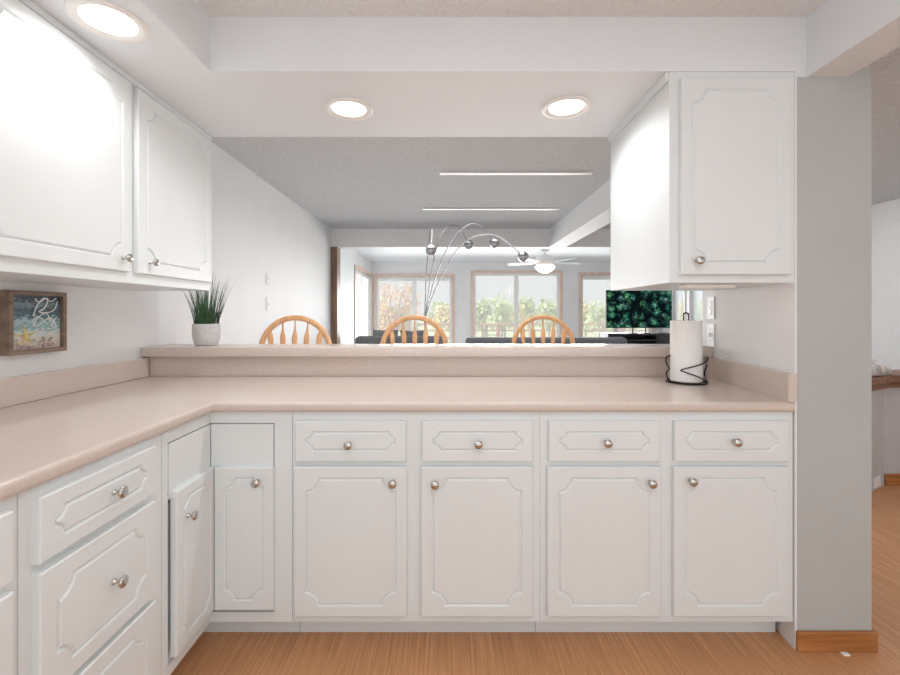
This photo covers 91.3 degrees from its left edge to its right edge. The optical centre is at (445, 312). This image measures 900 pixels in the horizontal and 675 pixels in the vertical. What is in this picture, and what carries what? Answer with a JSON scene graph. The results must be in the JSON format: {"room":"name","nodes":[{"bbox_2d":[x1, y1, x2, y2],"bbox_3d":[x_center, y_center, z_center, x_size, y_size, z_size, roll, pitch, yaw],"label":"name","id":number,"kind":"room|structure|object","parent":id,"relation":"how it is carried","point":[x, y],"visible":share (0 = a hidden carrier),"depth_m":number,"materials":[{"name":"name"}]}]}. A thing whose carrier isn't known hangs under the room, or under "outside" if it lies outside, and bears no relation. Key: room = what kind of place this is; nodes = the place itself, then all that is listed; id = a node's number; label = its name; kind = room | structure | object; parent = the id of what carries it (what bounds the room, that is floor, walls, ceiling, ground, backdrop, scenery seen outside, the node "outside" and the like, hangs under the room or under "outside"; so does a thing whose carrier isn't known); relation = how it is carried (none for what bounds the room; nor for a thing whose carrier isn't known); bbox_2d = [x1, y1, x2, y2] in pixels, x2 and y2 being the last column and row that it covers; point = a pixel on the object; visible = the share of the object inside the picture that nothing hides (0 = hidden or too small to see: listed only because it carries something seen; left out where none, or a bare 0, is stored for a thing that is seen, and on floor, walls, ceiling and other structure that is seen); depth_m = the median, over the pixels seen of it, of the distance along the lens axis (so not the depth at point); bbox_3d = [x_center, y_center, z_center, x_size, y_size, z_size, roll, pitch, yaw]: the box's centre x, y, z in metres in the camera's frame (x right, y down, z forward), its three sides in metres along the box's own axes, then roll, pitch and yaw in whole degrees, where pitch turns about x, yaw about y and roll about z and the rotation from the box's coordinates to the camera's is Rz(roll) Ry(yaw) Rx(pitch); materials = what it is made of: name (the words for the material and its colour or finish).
{"room":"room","nodes":[
{"label":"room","id":0,"kind":"room"},
{"bbox_2d":[0,142,371,378],"bbox_3d":[-1.600,-0.010,3.810,0.120,2.500,10.820,0,0,0],"label":"wall","id":1,"kind":"structure","parent":0,"point":[257,230],"depth_m":3.25,"materials":[{"name":"paint"}]},
{"bbox_2d":[0,290,66,355],"bbox_3d":[-1.520,0.034,1.627,0.039,0.228,0.230,0,0,0],"label":"picture frame","id":2,"kind":"object","parent":1,"relation":"attached to","point":[31,322],"visible":1,"depth_m":1.61,"materials":[{"name":"brown wood"}]},
{"bbox_2d":[14,295,59,350],"bbox_3d":[-1.516,0.034,1.627,0.004,0.196,0.198,0,0,0],"label":"print","id":3,"kind":"object","parent":2,"relation":"attached to","point":[36,317],"depth_m":1.63},
{"bbox_2d":[0,357,149,407],"bbox_3d":[-1.530,0.276,0.879,0.019,0.100,2.759,0,0,0],"label":"backsplash","id":4,"kind":"structure","parent":1,"relation":"attached to","point":[16,390],"depth_m":1.77,"materials":[{"name":"beige laminate"}]},
{"bbox_2d":[0,0,211,290],"bbox_3d":[-1.340,-0.500,1.622,0.397,0.777,1.204,0,0,0],"label":"upper cabinet","id":5,"kind":"object","parent":1,"relation":"attached to","point":[104,183],"visible":1,"depth_m":1.46,"materials":[{"name":"paint"}]},
{"bbox_2d":[266,297,269,310],"bbox_3d":[-1.534,-0.078,3.800,0.010,0.116,0.072,0,0,0],"label":"power outlet","id":6,"kind":"object","parent":1,"relation":"attached to","point":[267,298],"visible":1,"depth_m":3.79,"materials":[{"name":"paint"}]},
{"bbox_2d":[266,273,269,283],"bbox_3d":[-1.534,-0.294,3.800,0.010,0.090,0.072,0,0,0],"label":"switch plate","id":7,"kind":"object","parent":1,"relation":"attached to","point":[267,275],"visible":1,"depth_m":3.78,"materials":[{"name":"paint"}]},
{"bbox_2d":[331,247,339,343],"bbox_3d":[-1.496,0.178,5.960,0.088,2.123,0.180,0,0,0],"label":"trim","id":8,"kind":"structure","parent":1,"relation":"attached to","point":[335,251],"depth_m":5.87,"materials":[{"name":"brown wood"}]},
{"bbox_2d":[354,264,371,343],"bbox_3d":[-1.569,0.065,8.200,0.093,1.770,1.620,0,0,0],"label":"window","id":9,"kind":"structure","parent":1,"relation":"in","point":[356,272],"depth_m":8.18,"materials":[{"name":"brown wood"}]},
{"bbox_2d":[192,323,220,345],"bbox_3d":[-1.271,0.114,2.335,0.137,0.114,0.137,0,0,0],"label":"pot","id":10,"kind":"object","parent":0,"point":[203,334],"depth_m":2.28,"materials":[{"name":"ceramic"}]},
{"bbox_2d":[30,0,806,136],"bbox_3d":[-0.093,-1.040,0.312,2.893,0.341,3.825,0,0,0],"label":"ceiling","id":11,"kind":"structure","parent":0,"point":[228,76],"depth_m":1.62,"materials":[{"name":"paint"}]},
{"bbox_2d":[64,0,149,42],"bbox_3d":[-1.027,-0.886,1.341,0.208,0.008,0.208,0,0,0],"label":"recessed light","id":12,"kind":"object","parent":11,"relation":"in","point":[102,18],"visible":1,"depth_m":1.34,"materials":[{"name":"white plastic"}]},
{"bbox_2d":[324,97,372,120],"bbox_3d":[-0.423,-0.886,1.920,0.208,0.008,0.208,0,0,0],"label":"recessed light","id":13,"kind":"object","parent":11,"relation":"in","point":[344,108],"visible":1,"depth_m":1.91,"materials":[{"name":"white"}]},
{"bbox_2d":[542,96,590,118],"bbox_3d":[0.520,-0.886,1.905,0.208,0.008,0.208,0,0,0],"label":"recessed light","id":14,"kind":"object","parent":11,"relation":"in","point":[565,107],"visible":1,"depth_m":1.90,"materials":[{"name":"white"}]},
{"bbox_2d":[149,357,703,376],"bbox_3d":[-0.091,0.732,2.340,2.897,1.016,0.120,0,0,0],"label":"wall","id":15,"kind":"structure","parent":0,"point":[149,357],"depth_m":2.28,"materials":[{"name":"paint"}]},
{"bbox_2d":[150,357,704,375],"bbox_3d":[-0.095,0.275,2.269,2.850,0.101,0.019,0,0,0],"label":"backsplash","id":16,"kind":"structure","parent":15,"relation":"attached to","point":[159,366],"depth_m":2.26,"materials":[{"name":"beige laminate"}]},
{"bbox_2d":[142,344,713,356],"bbox_3d":[-0.092,0.197,2.333,2.889,0.051,0.233,0,0,0],"label":"countertop","id":17,"kind":"structure","parent":15,"relation":"on","point":[166,350],"depth_m":2.22,"materials":[{"name":"beige laminate"}]},
{"bbox_2d":[184,275,234,345],"bbox_3d":[-1.275,-0.033,2.311,0.264,0.408,0.244,0,0,0],"label":"potted grass","id":18,"kind":"object","parent":17,"relation":"on","point":[206,330],"depth_m":2.29,"materials":[{"name":"ceramic"}]},
{"bbox_2d":[331,229,610,248],"bbox_3d":[1.455,-1.052,5.970,5.990,0.337,0.160,0,0,0],"label":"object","id":19,"kind":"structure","parent":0,"point":[340,238],"depth_m":5.89,"materials":[{"name":"grey paint"}]},
{"bbox_2d":[353,249,610,261],"bbox_3d":[1.455,-1.105,7.575,5.990,0.100,3.050,0,0,0],"label":"ceiling","id":20,"kind":"structure","parent":0,"point":[373,255],"depth_m":8.07,"materials":[{"name":"paint"}]},
{"bbox_2d":[507,249,579,272],"bbox_3d":[1.635,-0.853,7.229,1.206,0.403,1.187,0,0,0],"label":"ceiling fan","id":21,"kind":"object","parent":20,"relation":"hanging from","point":[545,262],"visible":0.94,"depth_m":7.10,"materials":[{"name":"white plastic"}]},
{"bbox_2d":[197,0,826,16],"bbox_3d":[0.230,-1.150,0.010,2.197,0.120,3.220,0,0,0],"label":"ceiling","id":22,"kind":"structure","parent":0,"point":[213,8],"depth_m":1.57,"materials":[{"name":"white paint"}]},
{"bbox_2d":[372,262,660,343],"bbox_3d":[1.515,-0.010,9.160,6.110,2.500,0.120,0,0,0],"label":"wall","id":23,"kind":"structure","parent":0,"point":[462,270],"depth_m":9.10,"materials":[{"name":"grey paint"}]},
{"bbox_2d":[373,274,454,343],"bbox_3d":[-0.660,-0.030,9.129,1.680,1.560,0.093,0,0,0],"label":"window","id":24,"kind":"structure","parent":23,"relation":"in","point":[380,277],"depth_m":9.10,"materials":[{"name":"brown wood"}]},
{"bbox_2d":[471,270,562,336],"bbox_3d":[1.460,0.180,9.129,1.900,2.120,0.093,0,0,0],"label":"window","id":25,"kind":"structure","parent":23,"relation":"in","point":[478,272],"depth_m":9.13,"materials":[{"name":"brown wood"}]},
{"bbox_2d":[579,272,654,336],"bbox_3d":[3.525,-0.045,9.129,1.570,1.590,0.093,0,0,0],"label":"window","id":26,"kind":"structure","parent":23,"relation":"in","point":[582,275],"depth_m":9.08,"materials":[{"name":"brown wood"}]},
{"bbox_2d":[170,485,899,674],"bbox_3d":[1.455,1.290,3.810,6.190,0.100,10.820,0,0,0],"label":"floor","id":27,"kind":"structure","parent":0,"point":[212,653],"depth_m":1.60,"materials":[{"name":"brown wood"}]},
{"bbox_2d":[0,495,16,674],"bbox_3d":[-1.169,0.802,0.596,0.702,0.875,0.591,0,0,0],"label":"base cabinet","id":28,"kind":"object","parent":27,"relation":"on","point":[8,507],"visible":0.99,"depth_m":0.86,"materials":[{"name":"paint"}]},
{"bbox_2d":[17,434,160,674],"bbox_3d":[-1.169,0.802,1.119,0.702,0.875,0.450,0,0,0],"label":"base cabinet","id":29,"kind":"object","parent":27,"relation":"on","point":[89,536],"visible":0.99,"depth_m":1.06,"materials":[{"name":"paint"}]},
{"bbox_2d":[161,412,299,674],"bbox_3d":[-1.044,0.802,1.790,0.952,0.875,0.889,0,0,0],"label":"base cabinet","id":30,"kind":"object","parent":27,"relation":"on","point":[227,477],"visible":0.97,"depth_m":1.60,"materials":[{"name":"paint"}]},
{"bbox_2d":[0,357,796,500],"bbox_3d":[-0.091,0.293,0.889,2.895,0.141,2.779,0,0,0],"label":"countertop","id":31,"kind":"structure","parent":30,"relation":"on","point":[54,424],"depth_m":1.78,"materials":[{"name":"beige laminate"}]},
{"bbox_2d":[665,312,708,384],"bbox_3d":[1.124,0.160,2.058,0.182,0.330,0.178,0,0,0],"label":"paper towel holder","id":32,"kind":"object","parent":31,"relation":"on","point":[705,381],"visible":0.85,"depth_m":2.01,"materials":[{"name":"black metal"}]},
{"bbox_2d":[670,320,702,382],"bbox_3d":[1.124,0.176,2.060,0.135,0.281,0.135,0,0,0],"label":"paper towel roll","id":33,"kind":"object","parent":32,"relation":"on","point":[686,337],"visible":0.99,"depth_m":2.00,"materials":[{"name":"white paper"}]},
{"bbox_2d":[293,412,539,631],"bbox_3d":[-0.110,0.802,1.904,0.913,0.875,0.661,0,0,0],"label":"base cabinet","id":34,"kind":"object","parent":27,"relation":"on","point":[403,521],"visible":0.99,"depth_m":1.60,"materials":[{"name":"paint"}]},
{"bbox_2d":[535,412,792,631],"bbox_3d":[0.814,0.802,1.904,0.934,0.875,0.661,0,0,0],"label":"base cabinet","id":35,"kind":"object","parent":27,"relation":"on","point":[650,521],"visible":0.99,"depth_m":1.60,"materials":[{"name":"paint"}]},
{"bbox_2d":[211,47,899,228],"bbox_3d":[1.455,-1.175,2.145,5.990,0.100,7.490,0,0,0],"label":"ceiling","id":36,"kind":"structure","parent":0,"point":[342,182],"depth_m":3.52,"materials":[{"name":"white paint"}]},
{"bbox_2d":[423,208,559,209],"bbox_3d":[0.485,-1.120,4.737,1.470,0.014,0.055,0,0,0],"label":"trim","id":37,"kind":"structure","parent":36,"relation":"attached to","point":[423,208],"depth_m":4.71,"materials":[{"name":"white plastic"}]},
{"bbox_2d":[440,172,592,174],"bbox_3d":[0.560,-1.120,3.527,1.220,0.014,0.055,0,0,0],"label":"trim","id":38,"kind":"structure","parent":36,"relation":"attached to","point":[441,173],"depth_m":3.51,"materials":[{"name":"white plastic"}]},
{"bbox_2d":[549,179,610,246],"bbox_3d":[1.493,-1.004,4.075,0.226,0.242,3.630,0,0,0],"label":"ceiling beam","id":39,"kind":"structure","parent":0,"point":[594,212],"depth_m":4.49,"materials":[{"name":"paint"}]},
{"bbox_2d":[704,77,796,649],"bbox_3d":[1.329,0.186,1.975,0.008,2.108,0.716,0,0,7],"label":"wall","id":40,"kind":"structure","parent":0,"point":[757,326],"depth_m":1.76,"materials":[{"name":"paint"}]},
{"bbox_2d":[608,72,793,290],"bbox_3d":[1.078,-0.500,1.885,0.534,0.777,0.630,0,0,0],"label":"upper cabinet","id":41,"kind":"object","parent":40,"relation":"attached to","point":[702,166],"visible":1,"depth_m":1.60,"materials":[{"name":"paint"}]},
{"bbox_2d":[679,284,735,288],"bbox_3d":[1.025,-0.104,1.730,0.190,0.016,0.060,0,0,0],"label":"light","id":42,"kind":"object","parent":41,"relation":"attached to","point":[685,286],"visible":1,"depth_m":1.70,"materials":[{"name":"white plastic"}]},
{"bbox_2d":[707,323,714,346],"bbox_3d":[1.347,0.112,2.246,0.016,0.116,0.072,0,0,6],"label":"power outlet","id":43,"kind":"object","parent":40,"relation":"attached to","point":[710,327],"visible":1,"depth_m":2.23,"materials":[{"name":"white plastic"}]},
{"bbox_2d":[707,296,714,318],"bbox_3d":[1.351,-0.025,2.245,0.008,0.116,0.072,0,0,7],"label":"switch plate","id":44,"kind":"object","parent":40,"relation":"attached to","point":[710,300],"visible":1,"depth_m":2.23,"materials":[{"name":"white plastic"}]},
{"bbox_2d":[705,357,796,401],"bbox_3d":[1.307,0.274,1.932,0.033,0.103,0.661,0,0,7],"label":"backsplash","id":45,"kind":"structure","parent":40,"relation":"attached to","point":[782,385],"depth_m":1.81,"materials":[{"name":"beige laminate"}]},
{"bbox_2d":[807,0,899,76],"bbox_3d":[1.404,-0.997,0.010,0.152,0.256,3.220,0,0,0],"label":"header","id":46,"kind":"object","parent":40,"relation":"attached to","point":[844,37],"visible":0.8,"depth_m":1.48,"materials":[{"name":"paint"}]},
{"bbox_2d":[661,198,899,369],"bbox_3d":[4.510,-0.010,3.750,0.120,2.500,10.700,0,0,0],"label":"wall","id":47,"kind":"structure","parent":0,"point":[885,215],"depth_m":4.46,"materials":[{"name":"grey paint"}]},
{"bbox_2d":[674,291,685,319],"bbox_3d":[4.479,-0.035,8.430,0.093,1.570,0.540,0,0,0],"label":"window","id":48,"kind":"structure","parent":47,"relation":"in","point":[675,292],"depth_m":8.59,"materials":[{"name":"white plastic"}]},
{"bbox_2d":[687,291,703,345],"bbox_3d":[4.479,-0.035,7.820,0.093,1.570,0.520,0,0,0],"label":"window","id":49,"kind":"structure","parent":47,"relation":"in","point":[688,292],"depth_m":7.98,"materials":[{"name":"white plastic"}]},
{"bbox_2d":[797,63,871,630],"bbox_3d":[1.430,0.058,1.975,0.274,2.365,0.710,0,0,0],"label":"wall pillar","id":50,"kind":"structure","parent":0,"point":[834,114],"depth_m":1.62,"materials":[{"name":"paint"}]},
{"bbox_2d":[796,629,877,651],"bbox_3d":[1.433,1.204,1.933,0.293,0.073,0.654,0,0,0],"label":"baseboard","id":51,"kind":"structure","parent":50,"relation":"attached to","point":[806,641],"depth_m":1.61,"materials":[{"name":"brown wood"}]},
{"bbox_2d":[872,388,899,490],"bbox_3d":[3.517,0.886,3.187,1.874,0.708,0.331,0,0,-9],"label":"wall","id":52,"kind":"structure","parent":0,"point":[885,402],"depth_m":3.17,"materials":[{"name":"paint"}]},
{"bbox_2d":[873,475,880,488],"bbox_3d":[3.022,1.185,3.087,0.120,0.070,0.008,0,0,-31],"label":"air vent","id":53,"kind":"object","parent":52,"relation":"in","point":[877,480],"visible":1,"depth_m":3.08,"materials":[{"name":"white plastic"}]},
{"bbox_2d":[872,370,899,390],"bbox_3d":[3.491,0.485,3.221,1.957,0.091,0.517,0,0,-9],"label":"trim","id":54,"kind":"structure","parent":52,"relation":"on","point":[893,380],"depth_m":3.07,"materials":[{"name":"brown wood"}]},
{"bbox_2d":[872,359,892,375],"bbox_3d":[2.980,0.385,3.150,0.520,0.116,0.240,0,0,-20],"label":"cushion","id":55,"kind":"object","parent":54,"relation":"on","point":[879,368],"visible":0.29,"depth_m":3.05,"materials":[{"name":"fabric"}]},
{"bbox_2d":[885,473,899,485],"bbox_3d":[3.804,1.198,3.163,1.293,0.085,0.014,0,0,0],"label":"baseboard","id":56,"kind":"structure","parent":52,"relation":"attached to","point":[891,479],"depth_m":3.16,"materials":[{"name":"brown wood"}]},
{"bbox_3d":[1.455,1.237,6.350,5.988,0.006,5.499,0,0,0],"label":"floor","id":57,"kind":"structure","parent":0,"visible":0},
{"bbox_2d":[355,336,442,343],"bbox_3d":[-0.705,0.795,7.080,1.350,0.890,0.960,0,0,0],"label":"sofa","id":58,"kind":"object","parent":57,"relation":"on","point":[360,339],"visible":0.1,"depth_m":6.60,"materials":[{"name":"grey fabric"}]},
{"bbox_2d":[373,330,397,335],"bbox_3d":[-0.955,0.500,6.970,0.400,0.475,0.177,0,0,-4],"label":"pillow","id":59,"kind":"object","parent":58,"relation":"on","point":[375,332],"visible":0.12,"depth_m":6.91,"materials":[{"name":"grey fabric"}]},
{"bbox_2d":[400,330,423,335],"bbox_3d":[-0.530,0.505,6.970,0.380,0.465,0.176,0,0,6],"label":"pillow","id":60,"kind":"object","parent":58,"relation":"on","point":[408,333],"visible":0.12,"depth_m":6.91,"materials":[{"name":"grey fabric"}]},
{"bbox_2d":[424,223,528,329],"bbox_3d":[0.249,0.083,5.146,1.280,2.312,0.695,0,0,-13],"label":"arc floor lamp","id":61,"kind":"object","parent":57,"relation":"on","point":[431,249],"visible":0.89,"depth_m":5.19,"materials":[{"name":"silver metal"}]},
{"bbox_2d":[465,337,626,343],"bbox_3d":[1.518,0.806,7.080,2.465,0.868,0.960,0,0,0],"label":"sofa","id":62,"kind":"object","parent":57,"relation":"on","point":[470,340],"visible":0.09,"depth_m":6.60,"materials":[{"name":"grey fabric"}]},
{"bbox_2d":[599,332,669,343],"bbox_3d":[3.498,0.804,8.125,1.178,0.872,0.450,0,0,0],"label":"media console","id":63,"kind":"object","parent":57,"relation":"on","point":[653,337],"visible":0.23,"depth_m":7.94,"materials":[{"name":"black wood"}]},
{"bbox_2d":[606,290,671,332],"bbox_3d":[3.558,-0.028,8.115,1.206,0.791,0.210,0,0,0],"label":"television","id":64,"kind":"object","parent":63,"relation":"on","point":[624,309],"visible":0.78,"depth_m":8.10,"materials":[{"name":"black plastic"}]},
{"bbox_3d":[-0.089,1.237,3.005,2.899,0.006,1.190,0,0,0],"label":"floor","id":65,"kind":"structure","parent":0,"visible":0},
{"bbox_2d":[259,315,331,343],"bbox_3d":[-0.978,0.624,2.673,0.487,1.221,0.424,0,0,0],"label":"bar stool","id":66,"kind":"object","parent":65,"relation":"on","point":[268,333],"visible":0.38,"depth_m":2.85,"materials":[{"name":"brown wood"}]},
{"bbox_2d":[380,315,447,343],"bbox_3d":[-0.196,0.624,2.925,0.487,1.221,0.424,0,0,-8],"label":"bar stool","id":67,"kind":"object","parent":65,"relation":"on","point":[389,331],"visible":0.32,"depth_m":3.09,"materials":[{"name":"brown wood"}]},
{"bbox_2d":[512,315,574,343],"bbox_3d":[0.726,0.624,3.256,0.487,1.221,0.424,0,0,10],"label":"bar stool","id":68,"kind":"object","parent":65,"relation":"on","point":[566,328],"visible":0.34,"depth_m":3.42,"materials":[{"name":"brown wood"}]},
{"label":"outside","id":69,"kind":"structure","parent":0,"visible":0},
{"bbox_3d":[1.500,1.350,11.160,15.000,0.180,3.879,0,0,0],"label":"deck","id":70,"kind":"object","parent":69,"visible":0},
{"bbox_2d":[483,324,506,336],"bbox_3d":[1.197,0.765,10.800,0.503,0.990,0.600,0,0,0],"label":"patio table","id":71,"kind":"object","parent":70,"relation":"on","point":[485,325],"visible":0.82,"depth_m":10.53,"materials":[{"name":"white wood"}]},
{"bbox_2d":[356,323,647,343],"bbox_3d":[1.500,0.780,12.600,14.000,0.960,0.140,0,0,0],"label":"deck railing","id":72,"kind":"object","parent":70,"relation":"on","point":[498,330],"visible":0.02,"depth_m":12.57,"materials":[{"name":"brown wood"}]},
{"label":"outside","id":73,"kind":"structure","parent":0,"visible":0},
{"bbox_2d":[356,321,647,342],"bbox_3d":[5.000,2.240,66.550,130.000,0.200,106.900,0,0,0],"label":"ground","id":74,"kind":"structure","parent":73,"point":[429,327],"depth_m":48.29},
{"bbox_2d":[362,296,394,329],"bbox_3d":[-4.565,0.549,30.087,2.611,3.406,2.119,0,0,0],"label":"bushy tree","id":75,"kind":"object","parent":74,"relation":"on","point":[387,307],"visible":0.27,"depth_m":29.83,"materials":[{"name":"green plant"}]},
{"bbox_2d":[379,282,421,335],"bbox_3d":[-1.709,0.543,14.940,1.826,3.402,1.341,0,0,0],"label":"autumn tree","id":76,"kind":"object","parent":74,"relation":"on","point":[396,316],"visible":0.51,"depth_m":14.94,"materials":[{"name":"orange plant"}]},
{"bbox_2d":[386,306,420,332],"bbox_3d":[-3.253,0.832,33.545,2.685,2.842,2.506,0,0,0],"label":"bushy tree","id":77,"kind":"object","parent":74,"relation":"on","point":[408,327],"visible":0.2,"depth_m":33.10,"materials":[{"name":"green plant"}]},
{"bbox_2d":[420,300,447,326],"bbox_3d":[-1.006,0.576,37.159,2.523,3.352,2.308,0,0,0],"label":"bushy tree","id":78,"kind":"object","parent":74,"relation":"on","point":[434,303],"visible":0.16,"depth_m":36.58,"materials":[{"name":"green plant"}]},
{"bbox_2d":[432,303,449,342],"bbox_3d":[0.356,0.772,31.580,2.733,2.963,1.917,0,0,-11],"label":"bushy tree","id":79,"kind":"object","parent":74,"relation":"on","point":[444,317],"visible":0.44,"depth_m":31.23,"materials":[{"name":"green plant"}]},
{"bbox_2d":[476,298,494,336],"bbox_3d":[2.894,0.494,35.443,2.506,3.515,1.987,0,0,-22],"label":"bushy tree","id":80,"kind":"object","parent":74,"relation":"on","point":[481,308],"visible":0.57,"depth_m":35.29,"materials":[{"name":"green plant"}]},
{"bbox_2d":[485,294,513,331],"bbox_3d":[3.724,0.484,29.927,2.157,3.535,2.580,0,0,0],"label":"bushy tree","id":81,"kind":"object","parent":74,"relation":"on","point":[501,313],"visible":0.82,"depth_m":29.21,"materials":[{"name":"green plant"}]},
{"bbox_2d":[507,301,531,334],"bbox_3d":[5.387,0.669,33.564,2.548,3.168,2.333,0,0,44],"label":"bushy tree","id":82,"kind":"object","parent":74,"relation":"on","point":[521,312],"visible":0.31,"depth_m":33.13,"materials":[{"name":"green plant"}]},
{"bbox_2d":[518,295,541,336],"bbox_3d":[6.921,0.357,37.209,2.378,3.788,2.612,0,0,0],"label":"bushy tree","id":83,"kind":"object","parent":74,"relation":"on","point":[529,307],"visible":0.5,"depth_m":36.73,"materials":[{"name":"green plant"}]},
{"bbox_2d":[536,298,556,336],"bbox_3d":[7.613,0.579,31.739,2.295,3.345,2.317,0,0,0],"label":"bushy tree","id":84,"kind":"object","parent":74,"relation":"on","point":[547,307],"visible":0.62,"depth_m":31.65,"materials":[{"name":"green plant"}]},
{"bbox_2d":[583,299,597,336],"bbox_3d":[11.101,0.459,35.413,2.304,3.586,2.442,0,0,0],"label":"bushy tree","id":85,"kind":"object","parent":74,"relation":"on","point":[585,308],"visible":0.28,"depth_m":34.96,"materials":[{"name":"green plant"}]},
{"bbox_2d":[583,300,612,332],"bbox_3d":[10.616,0.677,29.975,2.711,3.152,2.662,0,0,0],"label":"bushy tree","id":86,"kind":"object","parent":74,"relation":"on","point":[597,314],"visible":0.62,"depth_m":29.66,"materials":[{"name":"green plant"}]},
{"bbox_2d":[604,301,636,331],"bbox_3d":[13.432,0.576,33.706,2.617,3.354,2.304,0,0,36],"label":"bushy tree","id":87,"kind":"object","parent":74,"relation":"on","point":[605,301],"visible":0.04,"depth_m":33.49,"materials":[{"name":"green plant"}]},
{"bbox_2d":[679,299,682,319],"bbox_3d":[19.947,0.523,36.880,2.120,3.456,2.014,0,0,0],"label":"bushy tree","id":88,"kind":"object","parent":74,"relation":"on","point":[681,302],"visible":0.19,"depth_m":36.73,"materials":[{"name":"green plant"}]},
{"bbox_2d":[680,297,701,320],"bbox_3d":[18.385,0.540,31.600,2.413,3.424,2.400,0,0,0],"label":"bushy tree","id":89,"kind":"object","parent":74,"relation":"on","point":[699,307],"visible":0.23,"depth_m":31.31,"materials":[{"name":"green plant"}]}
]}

